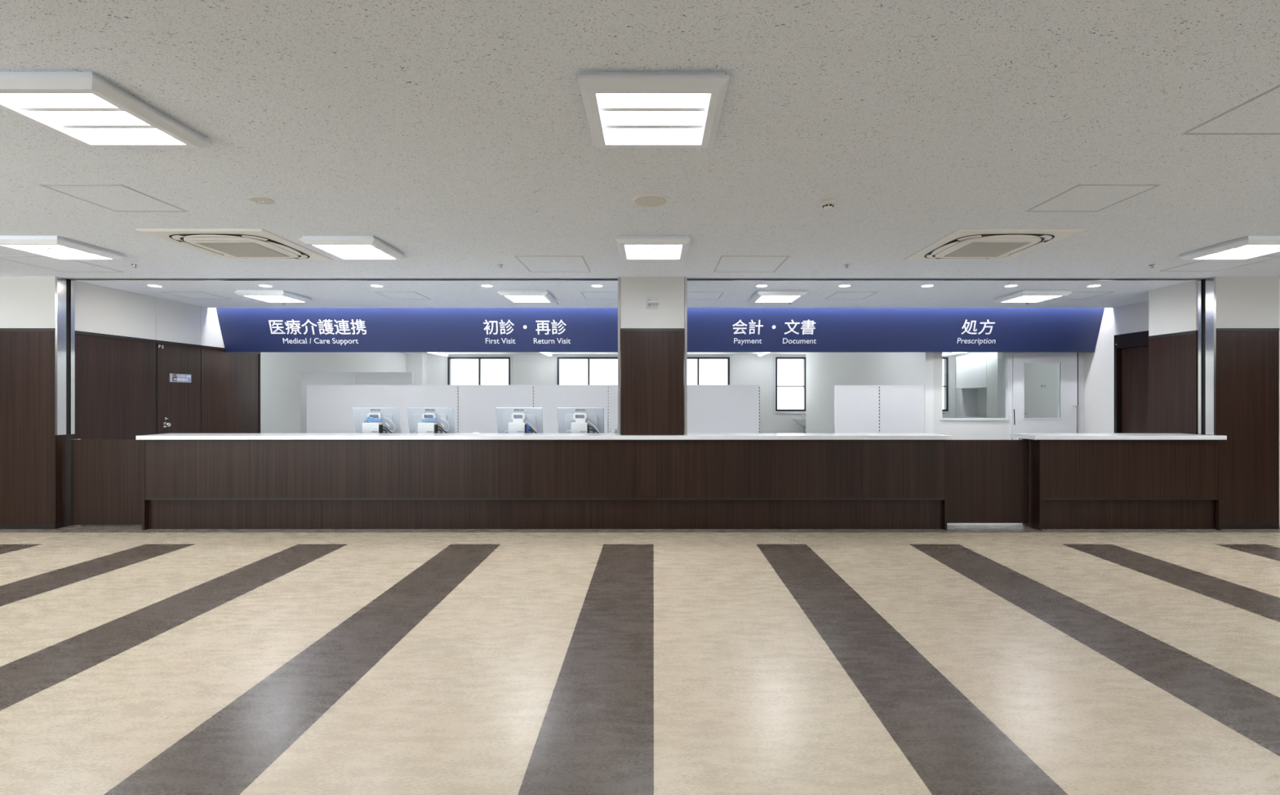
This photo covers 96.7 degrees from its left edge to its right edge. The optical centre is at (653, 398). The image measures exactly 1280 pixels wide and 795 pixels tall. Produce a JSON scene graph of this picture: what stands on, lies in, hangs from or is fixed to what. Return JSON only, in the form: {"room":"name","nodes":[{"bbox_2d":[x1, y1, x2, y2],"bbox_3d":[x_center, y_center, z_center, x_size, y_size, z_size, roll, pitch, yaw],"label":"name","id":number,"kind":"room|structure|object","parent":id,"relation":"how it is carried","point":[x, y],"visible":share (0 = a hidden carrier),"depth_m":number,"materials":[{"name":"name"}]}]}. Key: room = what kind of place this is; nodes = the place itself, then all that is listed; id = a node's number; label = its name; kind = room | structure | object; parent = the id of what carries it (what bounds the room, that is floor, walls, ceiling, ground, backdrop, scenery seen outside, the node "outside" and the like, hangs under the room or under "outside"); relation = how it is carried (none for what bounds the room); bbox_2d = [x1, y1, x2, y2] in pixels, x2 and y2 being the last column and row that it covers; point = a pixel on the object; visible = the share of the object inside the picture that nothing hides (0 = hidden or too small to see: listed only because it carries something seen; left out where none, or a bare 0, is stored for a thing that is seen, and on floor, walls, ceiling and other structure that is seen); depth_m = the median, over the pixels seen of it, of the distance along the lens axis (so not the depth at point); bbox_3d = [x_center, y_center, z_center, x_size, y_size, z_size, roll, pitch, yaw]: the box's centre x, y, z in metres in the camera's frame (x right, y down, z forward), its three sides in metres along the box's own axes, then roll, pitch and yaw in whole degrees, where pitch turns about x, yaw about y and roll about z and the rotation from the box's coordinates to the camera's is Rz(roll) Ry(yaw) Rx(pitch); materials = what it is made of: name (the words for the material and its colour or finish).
{"room":"hospital interior","nodes":[
{"label":"hospital interior","id":0,"kind":"room"},
{"bbox_2d":[0,276,72,528],"bbox_3d":[-9.795,0.025,6.167,6.810,2.750,0.187,0,0,0],"label":"wall","id":1,"kind":"structure","parent":0,"point":[35,462],"depth_m":6.08,"materials":[{"name":"brown wood"}]},
{"bbox_2d":[72,280,260,439],"bbox_3d":[-6.669,-0.100,7.756,0.562,3.000,2.988,0,0,0],"label":"wall","id":2,"kind":"structure","parent":0,"point":[117,331],"depth_m":7.08,"materials":[{"name":"brown wood"}]},
{"bbox_2d":[55,276,75,435],"bbox_3d":[-6.378,-0.451,6.165,0.024,1.694,0.183,0,0,0],"label":"rail","id":3,"kind":"object","parent":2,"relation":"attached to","point":[64,288],"visible":1,"depth_m":6.14,"materials":[{"name":"silver metal"}]},
{"bbox_2d":[155,342,200,434],"bbox_3d":[-6.371,0.344,7.678,0.082,2.111,0.747,0,0,0],"label":"door","id":4,"kind":"structure","parent":2,"relation":"in","point":[177,367],"depth_m":7.63,"materials":[{"name":"brown wood"}]},
{"bbox_2d":[260,352,405,433],"bbox_3d":[-7.075,-0.100,12.770,0.250,3.000,7.060,0,0,0],"label":"wall","id":5,"kind":"structure","parent":0,"point":[280,372],"depth_m":10.98,"materials":[{"name":"white paint"}]},
{"bbox_2d":[405,354,426,385],"bbox_3d":[-6.720,0.080,16.140,0.460,2.640,0.320,0,0,0],"label":"wall","id":6,"kind":"structure","parent":0,"point":[415,363],"depth_m":15.98,"materials":[{"name":"white paint"}]},
{"bbox_2d":[78,280,1190,307],"bbox_3d":[1.000,-1.450,7.213,16.400,0.300,1.915,0,0,0],"label":"ceiling","id":7,"kind":"structure","parent":0,"point":[324,294],"depth_m":6.91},
{"bbox_2d":[146,284,162,287],"bbox_3d":[-5.760,-1.297,6.570,0.140,0.006,0.140,0,0,0],"label":"recessed light","id":8,"kind":"object","parent":7,"relation":"in","point":[149,285],"visible":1,"depth_m":6.57,"materials":[{"name":"white"}]},
{"bbox_2d":[163,292,232,299],"bbox_3d":[-5.780,-1.298,7.215,0.500,0.003,0.510,0,0,0],"label":"access hatch","id":9,"kind":"object","parent":7,"relation":"attached to","point":[195,295],"visible":1,"depth_m":7.23,"materials":[{"name":"metal"}]},
{"bbox_2d":[257,284,272,287],"bbox_3d":[-4.480,-1.297,6.570,0.140,0.006,0.140,0,0,0],"label":"recessed light","id":10,"kind":"object","parent":7,"relation":"in","point":[260,285],"visible":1,"depth_m":6.55,"materials":[{"name":"white"}]},
{"bbox_2d":[233,289,313,302],"bbox_3d":[-4.740,-1.270,7.130,0.600,0.060,0.600,0,0,0],"label":"ceiling light","id":11,"kind":"object","parent":7,"relation":"attached to","point":[265,295],"visible":1,"depth_m":7.01,"materials":[{"name":"white"}]},
{"bbox_2d":[369,284,383,287],"bbox_3d":[-3.195,-1.297,6.570,0.140,0.006,0.140,0,0,0],"label":"recessed light","id":12,"kind":"object","parent":7,"relation":"in","point":[371,285],"visible":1,"depth_m":6.56,"materials":[{"name":"white"}]},
{"bbox_2d":[375,292,431,299],"bbox_3d":[-3.170,-1.298,7.215,0.500,0.003,0.510,0,0,0],"label":"access hatch","id":13,"kind":"object","parent":7,"relation":"attached to","point":[394,295],"visible":1,"depth_m":7.23,"materials":[{"name":"metal"}]},
{"bbox_2d":[480,284,493,287],"bbox_3d":[-1.920,-1.297,6.570,0.140,0.006,0.140,0,0,0],"label":"recessed light","id":14,"kind":"object","parent":7,"relation":"in","point":[482,285],"visible":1,"depth_m":6.55,"materials":[{"name":"white"}]},
{"bbox_2d":[497,289,555,302],"bbox_3d":[-1.570,-1.270,7.130,0.600,0.060,0.600,0,0,0],"label":"ceiling light","id":15,"kind":"object","parent":7,"relation":"attached to","point":[513,295],"visible":1,"depth_m":6.98,"materials":[{"name":"white"}]},
{"bbox_2d":[591,284,603,287],"bbox_3d":[-0.650,-1.297,6.570,0.140,0.006,0.140,0,0,0],"label":"recessed light","id":16,"kind":"object","parent":7,"relation":"in","point":[593,285],"visible":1,"depth_m":6.58,"materials":[{"name":"white"}]},
{"bbox_2d":[581,292,617,299],"bbox_3d":[-0.640,-1.298,7.215,0.500,0.003,0.510,0,0,0],"label":"access hatch","id":17,"kind":"object","parent":7,"relation":"attached to","point":[588,295],"visible":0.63,"depth_m":7.23,"materials":[{"name":"metal"}]},
{"bbox_2d":[687,292,723,299],"bbox_3d":[0.610,-1.298,7.215,0.500,0.003,0.510,0,0,0],"label":"access hatch","id":18,"kind":"object","parent":7,"relation":"attached to","point":[691,295],"visible":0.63,"depth_m":7.23,"materials":[{"name":"metal"}]},
{"bbox_2d":[755,284,768,287],"bbox_3d":[1.250,-1.297,6.570,0.140,0.006,0.140,0,0,0],"label":"recessed light","id":19,"kind":"object","parent":7,"relation":"in","point":[760,285],"visible":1,"depth_m":6.56,"materials":[{"name":"white"}]},
{"bbox_2d":[749,289,807,302],"bbox_3d":[1.550,-1.270,7.130,0.600,0.060,0.600,0,0,0],"label":"ceiling light","id":20,"kind":"object","parent":7,"relation":"attached to","point":[761,295],"visible":1,"depth_m":6.98,"materials":[{"name":"white"}]},
{"bbox_2d":[838,284,851,287],"bbox_3d":[2.210,-1.297,6.570,0.140,0.006,0.140,0,0,0],"label":"recessed light","id":21,"kind":"object","parent":7,"relation":"in","point":[843,285],"visible":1,"depth_m":6.55,"materials":[{"name":"white"}]},
{"bbox_2d":[824,292,876,299],"bbox_3d":[2.500,-1.298,7.215,0.500,0.003,0.510,0,0,0],"label":"access hatch","id":22,"kind":"object","parent":7,"relation":"attached to","point":[837,295],"visible":1,"depth_m":7.23,"materials":[{"name":"metal"}]},
{"bbox_2d":[920,284,933,287],"bbox_3d":[3.165,-1.297,6.570,0.140,0.006,0.140,0,0,0],"label":"recessed light","id":23,"kind":"object","parent":7,"relation":"in","point":[927,285],"visible":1,"depth_m":6.57,"materials":[{"name":"white"}]},
{"bbox_2d":[1004,284,1017,287],"bbox_3d":[4.130,-1.297,6.570,0.140,0.006,0.140,0,0,0],"label":"recessed light","id":24,"kind":"object","parent":7,"relation":"in","point":[1011,285],"visible":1,"depth_m":6.58,"materials":[{"name":"white"}]},
{"bbox_2d":[992,289,1072,302],"bbox_3d":[4.730,-1.270,7.130,0.600,0.060,0.600,0,0,0],"label":"ceiling light","id":25,"kind":"object","parent":7,"relation":"attached to","point":[1024,295],"visible":1,"depth_m":7.01,"materials":[{"name":"white"}]},
{"bbox_2d":[1052,292,1111,299],"bbox_3d":[5.390,-1.298,7.215,0.500,0.003,0.510,0,0,0],"label":"access hatch","id":26,"kind":"object","parent":7,"relation":"attached to","point":[1073,295],"visible":0.76,"depth_m":7.23,"materials":[{"name":"metal"}]},
{"bbox_2d":[1086,284,1101,287],"bbox_3d":[5.090,-1.297,6.570,0.140,0.006,0.140,0,0,0],"label":"recessed light","id":27,"kind":"object","parent":7,"relation":"in","point":[1095,285],"visible":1,"depth_m":6.58,"materials":[{"name":"white"}]},
{"bbox_2d":[0,523,1279,794],"bbox_3d":[-2.000,1.450,7.600,22.400,0.100,18.000,0,0,0],"label":"floor","id":28,"kind":"structure","parent":0,"point":[962,659],"depth_m":3.03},
{"bbox_2d":[300,372,355,433],"bbox_3d":[-5.432,0.484,9.530,0.929,1.832,0.260,0,0,0],"label":"screen","id":29,"kind":"object","parent":28,"relation":"on","point":[306,378],"visible":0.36,"depth_m":9.50,"materials":[{"name":"grey fabric"}]},
{"bbox_2d":[306,385,382,433],"bbox_3d":[-4.926,0.595,9.095,1.218,1.610,0.230,0,0,0],"label":"screen","id":30,"kind":"object","parent":28,"relation":"on","point":[329,407],"visible":0.34,"depth_m":9.08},
{"bbox_2d":[355,372,413,385],"bbox_3d":[-4.500,0.484,9.530,0.936,1.832,0.260,0,0,0],"label":"screen","id":31,"kind":"object","parent":28,"relation":"on","point":[362,378],"visible":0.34,"depth_m":9.50,"materials":[{"name":"grey fabric"}]},
{"bbox_2d":[382,385,458,433],"bbox_3d":[-3.715,0.595,9.095,1.205,1.610,0.230,0,0,0],"label":"screen","id":32,"kind":"object","parent":28,"relation":"on","point":[402,397],"visible":0.34,"depth_m":9.08,"materials":[{"name":"white metal"}]},
{"bbox_2d":[458,385,533,433],"bbox_3d":[-2.513,0.595,9.095,1.199,1.610,0.230,0,0,0],"label":"screen","id":33,"kind":"object","parent":28,"relation":"on","point":[477,404],"visible":0.34,"depth_m":9.08,"materials":[{"name":"white metal"}]},
{"bbox_2d":[135,433,952,529],"bbox_3d":[-1.150,0.898,6.202,8.604,1.003,0.426,0,0,0],"label":"reception counter","id":34,"kind":"object","parent":28,"relation":"on","point":[190,481],"depth_m":6.03,"materials":[{"name":"brown wood"}]},
{"bbox_2d":[71,438,142,526],"bbox_3d":[-5.883,0.922,6.202,0.906,0.955,0.036,0,0,0],"label":"gate","id":35,"kind":"object","parent":34,"relation":"attached to","point":[106,475],"visible":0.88,"depth_m":6.19,"materials":[{"name":"brown wood"}]},
{"bbox_2d":[135,433,952,439],"bbox_3d":[-1.150,0.418,6.202,8.604,0.043,0.426,0,0,0],"label":"countertop","id":36,"kind":"structure","parent":34,"relation":"on","point":[164,436],"depth_m":5.99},
{"bbox_2d":[946,439,1029,527],"bbox_3d":[3.603,0.922,6.187,0.955,0.955,0.036,0,0,0],"label":"gate","id":37,"kind":"object","parent":34,"relation":"attached to","point":[988,481],"visible":0.83,"depth_m":6.17,"materials":[{"name":"brown wood"}]},
{"bbox_2d":[533,385,608,433],"bbox_3d":[-1.315,0.595,9.095,1.196,1.610,0.230,0,0,0],"label":"screen","id":38,"kind":"object","parent":28,"relation":"on","point":[549,397],"visible":0.34,"depth_m":9.08,"materials":[{"name":"white metal"}]},
{"bbox_2d":[608,385,617,433],"bbox_3d":[-0.117,0.595,9.095,1.200,1.610,0.230,0,0,0],"label":"screen","id":39,"kind":"object","parent":28,"relation":"on","point":[612,389],"visible":0.14,"depth_m":9.08,"materials":[{"name":"white metal"}]},
{"bbox_2d":[684,385,759,435],"bbox_3d":[1.090,0.595,9.095,1.214,1.610,0.230,0,0,0],"label":"screen","id":40,"kind":"object","parent":28,"relation":"on","point":[711,409],"visible":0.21,"depth_m":9.08,"materials":[{"name":"white metal"}]},
{"bbox_2d":[834,385,879,433],"bbox_3d":[3.050,0.605,8.515,0.667,1.590,0.230,0,0,0],"label":"screen","id":41,"kind":"object","parent":28,"relation":"on","point":[856,407],"visible":0.34,"depth_m":8.50,"materials":[{"name":"white metal"}]},
{"bbox_2d":[880,385,924,433],"bbox_3d":[3.712,0.605,8.515,0.657,1.590,0.230,0,0,0],"label":"screen","id":42,"kind":"object","parent":28,"relation":"on","point":[901,406],"visible":0.34,"depth_m":8.50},
{"bbox_2d":[955,388,986,417],"bbox_3d":[8.420,0.573,14.700,0.440,1.655,1.400,0,0,0],"label":"cabinet","id":43,"kind":"object","parent":28,"relation":"on","point":[968,396],"depth_m":15.17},
{"bbox_2d":[986,352,1002,417],"bbox_3d":[8.420,0.085,13.770,0.440,2.630,0.440,0,0,0],"label":"tall cabinet","id":44,"kind":"object","parent":28,"relation":"on","point":[994,360],"visible":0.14,"depth_m":13.66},
{"bbox_2d":[1009,433,1226,529],"bbox_3d":[5.029,0.898,6.202,2.023,1.003,0.426,0,0,0],"label":"reception counter","id":45,"kind":"object","parent":28,"relation":"on","point":[1077,481],"depth_m":6.03,"materials":[{"name":"brown wood"}]},
{"bbox_2d":[1009,433,1226,439],"bbox_3d":[5.029,0.418,6.202,2.023,0.043,0.426,0,0,0],"label":"countertop","id":46,"kind":"structure","parent":45,"relation":"on","point":[1027,436],"depth_m":5.99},
{"bbox_3d":[-2.900,1.035,6.765,4.920,0.730,0.670,0,0,0],"label":"desk","id":47,"kind":"object","parent":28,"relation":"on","visible":0},
{"bbox_2d":[352,407,402,433],"bbox_3d":[-3.274,0.391,6.700,0.546,0.559,0.250,0,0,0],"label":"monitor","id":48,"kind":"object","parent":47,"relation":"on","point":[366,420],"visible":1,"depth_m":6.70,"materials":[{"name":"white plastic"}]},
{"bbox_2d":[406,407,455,433],"bbox_3d":[-2.633,0.391,6.700,0.546,0.559,0.250,0,0,0],"label":"monitor","id":49,"kind":"object","parent":47,"relation":"on","point":[420,420],"visible":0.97,"depth_m":6.70,"materials":[{"name":"white plastic"}]},
{"bbox_2d":[495,407,543,433],"bbox_3d":[-1.585,0.391,6.700,0.546,0.559,0.250,0,0,0],"label":"monitor","id":50,"kind":"object","parent":47,"relation":"on","point":[508,420],"visible":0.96,"depth_m":6.70,"materials":[{"name":"white plastic"}]},
{"bbox_2d":[557,407,604,433],"bbox_3d":[-0.860,0.391,6.700,0.546,0.559,0.250,0,0,0],"label":"monitor","id":51,"kind":"object","parent":47,"relation":"on","point":[570,420],"visible":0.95,"depth_m":6.71,"materials":[{"name":"white plastic"}]},
{"bbox_2d":[609,426,621,435],"bbox_3d":[-0.434,0.490,6.551,0.139,0.362,0.122,0,0,0],"label":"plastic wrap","id":52,"kind":"object","parent":47,"relation":"on","point":[613,430],"visible":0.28,"depth_m":6.57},
{"bbox_2d":[0,0,1279,278],"bbox_3d":[-2.000,-1.450,2.381,22.400,0.300,7.562,0,0,0],"label":"ceiling","id":53,"kind":"structure","parent":0,"point":[455,135],"depth_m":2.81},
{"bbox_2d":[0,255,122,271],"bbox_3d":[-5.760,-1.298,5.528,0.620,0.003,0.656,0,0,0],"label":"access hatch","id":54,"kind":"object","parent":53,"relation":"attached to","point":[42,261],"visible":0.85,"depth_m":5.51,"materials":[{"name":"metal"}]},
{"bbox_2d":[0,235,126,260],"bbox_3d":[-5.060,-1.270,4.840,0.600,0.060,0.600,0,0,0],"label":"ceiling light","id":55,"kind":"object","parent":53,"relation":"attached to","point":[57,247],"visible":1,"depth_m":4.77,"materials":[{"name":"white"}]},
{"bbox_2d":[0,71,210,147],"bbox_3d":[-2.520,-1.270,2.550,0.600,0.060,0.600,0,0,0],"label":"ceiling light","id":56,"kind":"object","parent":53,"relation":"attached to","point":[86,108],"visible":1,"depth_m":2.49,"materials":[{"name":"white"}]},
{"bbox_2d":[88,137,174,138],"bbox_3d":[-2.520,-1.274,2.550,0.464,0.007,0.464,0,0,0],"label":"ceiling light","id":57,"kind":"object","parent":56,"relation":"on","point":[89,137],"depth_m":2.78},
{"bbox_2d":[38,184,186,211],"bbox_3d":[-3.490,-1.298,3.710,0.500,0.003,0.500,0,0,0],"label":"access hatch","id":58,"kind":"object","parent":53,"relation":"attached to","point":[116,197],"visible":1,"depth_m":3.67,"materials":[{"name":"metal"}]},
{"bbox_2d":[135,228,333,260],"bbox_3d":[-3.490,-1.280,4.850,0.970,0.037,0.970,0,0,0],"label":"air conditioner","id":59,"kind":"object","parent":53,"relation":"attached to","point":[230,244],"visible":1,"depth_m":4.68,"materials":[{"name":"beige plastic"}]},
{"bbox_2d":[194,241,288,257],"bbox_3d":[-3.490,-1.266,4.850,0.470,0.007,0.470,0,0,0],"label":"grille","id":60,"kind":"object","parent":59,"relation":"attached to","point":[237,249],"depth_m":4.83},
{"bbox_2d":[248,195,275,204],"bbox_3d":[-2.570,-1.292,3.730,0.144,0.016,0.144,0,0,0],"label":"recessed light","id":61,"kind":"object","parent":53,"relation":"in","point":[262,200],"visible":1,"depth_m":3.71,"materials":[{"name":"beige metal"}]},
{"bbox_2d":[298,235,406,260],"bbox_3d":[-2.530,-1.270,4.840,0.600,0.060,0.600,0,0,0],"label":"ceiling light","id":62,"kind":"object","parent":53,"relation":"attached to","point":[342,247],"visible":1,"depth_m":4.75,"materials":[{"name":"white"}]},
{"bbox_2d":[514,255,590,271],"bbox_3d":[-0.958,-1.298,5.528,0.625,0.003,0.656,0,0,0],"label":"access hatch","id":63,"kind":"object","parent":53,"relation":"attached to","point":[534,263],"visible":1,"depth_m":5.48,"materials":[{"name":"metal"}]},
{"bbox_2d":[632,193,669,207],"bbox_3d":[-0.017,-1.294,3.740,0.244,0.011,0.244,0,0,0],"label":"ceiling speaker","id":64,"kind":"object","parent":53,"relation":"attached to","point":[649,200],"visible":1,"depth_m":3.71,"materials":[{"name":"beige plastic"}]},
{"bbox_2d":[635,195,666,206],"bbox_3d":[-0.017,-1.292,3.740,0.212,0.007,0.212,0,0,0],"label":"grille","id":65,"kind":"object","parent":64,"relation":"attached to","point":[641,201],"depth_m":3.73,"materials":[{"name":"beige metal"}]},
{"bbox_2d":[615,235,690,260],"bbox_3d":[0.000,-1.270,4.840,0.600,0.060,0.600,0,0,0],"label":"ceiling light","id":66,"kind":"object","parent":53,"relation":"attached to","point":[629,247],"visible":1,"depth_m":4.75,"materials":[{"name":"white"}]},
{"bbox_2d":[577,71,728,147],"bbox_3d":[0.000,-1.270,2.550,0.600,0.060,0.600,0,0,0],"label":"ceiling light","id":67,"kind":"object","parent":53,"relation":"attached to","point":[624,109],"visible":1,"depth_m":2.45,"materials":[{"name":"white"}]},
{"bbox_2d":[597,93,708,138],"bbox_3d":[0.000,-1.274,2.550,0.464,0.007,0.464,0,0,0],"label":"light panel","id":68,"kind":"object","parent":67,"relation":"on","point":[623,116],"depth_m":2.53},
{"bbox_2d":[713,255,790,271],"bbox_3d":[0.933,-1.298,5.528,0.627,0.003,0.656,0,0,0],"label":"access hatch","id":69,"kind":"object","parent":53,"relation":"attached to","point":[727,263],"visible":1,"depth_m":5.48,"materials":[{"name":"metal"}]},
{"bbox_2d":[819,198,836,209],"bbox_3d":[1.155,-1.276,3.760,0.104,0.048,0.104,0,0,0],"label":"smoke detector","id":70,"kind":"object","parent":53,"relation":"attached to","point":[827,204],"visible":1,"depth_m":3.73,"materials":[{"name":"beige plastic"}]},
{"bbox_2d":[903,228,1085,260],"bbox_3d":[2.830,-1.280,4.850,0.970,0.037,0.970,0,0,0],"label":"air conditioner","id":71,"kind":"object","parent":53,"relation":"attached to","point":[962,244],"visible":1,"depth_m":4.68,"materials":[{"name":"beige plastic"}]},
{"bbox_2d":[943,241,1031,257],"bbox_3d":[2.830,-1.266,4.850,0.470,0.007,0.470,0,0,0],"label":"grille","id":72,"kind":"object","parent":71,"relation":"attached to","point":[971,249],"depth_m":4.83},
{"bbox_2d":[1026,184,1161,211],"bbox_3d":[2.840,-1.298,3.710,0.500,0.003,0.500,0,0,0],"label":"access hatch","id":73,"kind":"object","parent":53,"relation":"attached to","point":[1081,197],"visible":1,"depth_m":3.67,"materials":[{"name":"metal"}]},
{"bbox_2d":[1161,255,1279,271],"bbox_3d":[5.480,-1.298,5.510,0.600,0.003,0.620,0,0,0],"label":"access hatch","id":74,"kind":"object","parent":53,"relation":"attached to","point":[1202,265],"visible":0.72,"depth_m":5.54,"materials":[{"name":"metal"}]},
{"bbox_2d":[1178,235,1279,260],"bbox_3d":[5.050,-1.270,4.840,0.600,0.060,0.600,0,0,0],"label":"ceiling light","id":75,"kind":"object","parent":53,"relation":"attached to","point":[1247,247],"visible":1,"depth_m":4.83,"materials":[{"name":"white"}]},
{"bbox_2d":[1181,84,1279,134],"bbox_3d":[2.850,-1.298,2.550,0.500,0.003,0.500,0,0,0],"label":"access hatch","id":76,"kind":"object","parent":53,"relation":"attached to","point":[1260,115],"visible":1,"depth_m":2.66,"materials":[{"name":"metal"}]},
{"bbox_2d":[620,276,684,435],"bbox_3d":[-0.010,0.050,6.357,0.684,2.700,0.545,0,0,0],"label":"pillar","id":77,"kind":"structure","parent":0,"point":[652,340],"depth_m":6.09,"materials":[{"name":"brown wood"}]},
{"bbox_2d":[617,276,621,435],"bbox_3d":[-0.368,-0.451,6.173,0.024,1.694,0.168,0,0,0],"label":"rail","id":78,"kind":"object","parent":77,"relation":"attached to","point":[619,277],"visible":0.83,"depth_m":6.09,"materials":[{"name":"silver metal"}]},
{"bbox_2d":[646,297,658,308],"bbox_3d":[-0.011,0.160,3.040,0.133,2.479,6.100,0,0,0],"label":"wall socket","id":79,"kind":"object","parent":77,"relation":"attached to","point":[651,302],"visible":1,"depth_m":6.08,"materials":[{"name":"plastic"}]},
{"bbox_2d":[684,276,687,435],"bbox_3d":[0.348,-0.451,6.173,0.024,1.694,0.168,0,0,0],"label":"rail","id":80,"kind":"object","parent":77,"relation":"attached to","point":[686,277],"visible":0.95,"depth_m":6.09,"materials":[{"name":"silver metal"}]},
{"bbox_2d":[400,352,967,355],"bbox_3d":[1.000,-1.420,12.488,16.400,0.360,8.225,0,0,0],"label":"ceiling","id":81,"kind":"structure","parent":0,"point":[426,353],"depth_m":15.95,"materials":[{"name":"white paper"}]},
{"bbox_2d":[430,352,448,355],"bbox_3d":[-5.780,-1.205,15.275,0.080,0.070,1.250,0,0,0],"label":"linear light","id":82,"kind":"object","parent":81,"relation":"attached to","point":[438,353],"visible":0.56,"depth_m":15.41,"materials":[{"name":"white"}]},
{"bbox_2d":[541,352,551,355],"bbox_3d":[-2.880,-1.205,15.275,0.080,0.070,1.250,0,0,0],"label":"linear light","id":83,"kind":"object","parent":81,"relation":"attached to","point":[545,353],"visible":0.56,"depth_m":15.36,"materials":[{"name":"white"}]},
{"bbox_2d":[216,307,1104,352],"bbox_3d":[0.100,-1.109,8.394,12.990,0.843,0.285,0,0,0],"label":"sign board","id":84,"kind":"object","parent":81,"relation":"attached to","point":[243,330],"visible":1,"depth_m":8.40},
{"bbox_2d":[942,352,962,355],"bbox_3d":[8.000,-1.205,14.650,0.080,0.070,2.100,0,0,0],"label":"linear light","id":85,"kind":"object","parent":81,"relation":"attached to","point":[943,353],"visible":0.36,"depth_m":15.34,"materials":[{"name":"white"}]},
{"bbox_2d":[426,355,955,433],"bbox_3d":[1.000,-0.100,16.380,16.400,3.000,0.160,0,0,0],"label":"wall","id":86,"kind":"structure","parent":0,"point":[527,370],"depth_m":16.30,"materials":[{"name":"white paint"}]},
{"bbox_2d":[444,355,512,385],"bbox_3d":[-4.998,-0.388,16.350,1.937,1.676,0.160,0,0,0],"label":"window","id":87,"kind":"structure","parent":86,"relation":"in","point":[448,358],"depth_m":16.30,"materials":[{"name":"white metal"}]},
{"bbox_2d":[554,355,617,385],"bbox_3d":[-1.860,-0.388,16.350,1.940,1.676,0.160,0,0,0],"label":"window","id":88,"kind":"structure","parent":86,"relation":"in","point":[557,357],"depth_m":16.30,"materials":[{"name":"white metal"}]},
{"bbox_2d":[687,355,732,385],"bbox_3d":[1.288,-0.388,16.350,1.937,1.676,0.160,0,0,0],"label":"window","id":89,"kind":"structure","parent":86,"relation":"in","point":[729,357],"depth_m":16.30,"materials":[{"name":"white metal"}]},
{"bbox_2d":[773,355,805,413],"bbox_3d":[3.942,-0.388,16.350,1.025,1.676,0.160,0,0,0],"label":"window","id":90,"kind":"structure","parent":86,"relation":"in","point":[775,411],"depth_m":16.30,"materials":[{"name":"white metal"}]},
{"bbox_2d":[942,355,951,413],"bbox_3d":[7.950,-0.388,16.350,1.140,1.676,0.160,0,0,0],"label":"window","id":91,"kind":"structure","parent":86,"relation":"in","point":[947,358],"depth_m":16.30,"materials":[{"name":"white metal"}]},
{"bbox_2d":[805,352,933,433],"bbox_3d":[4.238,-0.100,12.150,0.124,3.000,6.840,0,0,0],"label":"wall","id":92,"kind":"structure","parent":0,"point":[824,371],"depth_m":11.78,"materials":[{"name":"white paint"}]},
{"bbox_2d":[955,352,1059,417],"bbox_3d":[8.925,-0.100,12.515,0.550,3.000,7.570,0,0,0],"label":"wall","id":93,"kind":"structure","parent":0,"point":[1040,402],"depth_m":12.82,"materials":[{"name":"paint"}]},
{"bbox_2d":[956,352,986,388],"bbox_3d":[8.422,-0.688,14.700,0.445,0.855,1.400,0,0,0],"label":"upper cabinet","id":94,"kind":"object","parent":93,"relation":"attached to","point":[971,370],"visible":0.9,"depth_m":14.64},
{"bbox_2d":[933,352,1084,439],"bbox_3d":[6.475,-0.100,8.770,4.350,3.000,0.140,0,0,0],"label":"wall","id":95,"kind":"structure","parent":0,"point":[961,428],"depth_m":8.73,"materials":[{"name":"white paint"}]},
{"bbox_2d":[1012,352,1078,439],"bbox_3d":[5.989,0.255,8.669,0.987,2.270,0.094,0,0,0],"label":"door","id":96,"kind":"structure","parent":95,"relation":"in","point":[1068,421],"depth_m":8.68,"materials":[{"name":"white metal"}]},
{"bbox_2d":[1084,300,1148,433],"bbox_3d":[6.725,-0.100,7.845,0.250,3.000,1.970,0,0,0],"label":"wall","id":97,"kind":"structure","parent":0,"point":[1099,365],"depth_m":8.30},
{"bbox_2d":[1114,330,1148,433],"bbox_3d":[6.715,0.252,7.591,0.269,2.297,1.082,0,0,0],"label":"door","id":98,"kind":"structure","parent":97,"relation":"in","point":[1131,349],"depth_m":7.90,"materials":[{"name":"brown wood"}]},
{"bbox_2d":[1148,280,1197,434],"bbox_3d":[6.345,-0.100,6.562,0.750,3.000,0.600,0,0,0],"label":"wall","id":99,"kind":"structure","parent":0,"point":[1173,308],"depth_m":6.53,"materials":[{"name":"brown wood"}]},
{"bbox_2d":[1200,276,1279,528],"bbox_3d":[6.348,0.025,6.167,0.675,2.750,0.187,0,0,0],"label":"wall","id":100,"kind":"structure","parent":0,"point":[1247,330],"depth_m":6.08,"materials":[{"name":"brown wood"}]},
{"bbox_2d":[64,277,1207,280],"bbox_3d":[0.100,-1.346,6.208,13.000,0.108,0.117,0,0,0],"label":"trim","id":101,"kind":"structure","parent":100,"relation":"attached to","point":[72,278],"depth_m":6.15,"materials":[{"name":"silver metal"}]},
{"bbox_2d":[1197,276,1216,435],"bbox_3d":[5.997,-0.451,6.165,0.024,1.694,0.183,0,0,0],"label":"rail","id":102,"kind":"object","parent":100,"relation":"attached to","point":[1206,288],"visible":1,"depth_m":6.14,"materials":[{"name":"silver metal"}]},
{"bbox_2d":[1278,278,1279,526],"bbox_3d":[7.942,0.025,6.220,2.515,2.750,0.080,0,0,0],"label":"wall","id":103,"kind":"structure","parent":0,"point":[1278,278],"depth_m":6.18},
{"bbox_3d":[4.510,-0.100,15.935,0.180,3.000,0.729,0,0,0],"label":"wall","id":104,"kind":"structure","parent":0,"visible":0},
{"bbox_2d":[792,413,805,433],"bbox_3d":[4.163,0.743,15.950,0.507,0.632,0.510,0,0,0],"label":"basin","id":105,"kind":"object","parent":104,"relation":"attached to","point":[802,422],"visible":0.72,"depth_m":15.84,"materials":[{"name":"white ceramic"}]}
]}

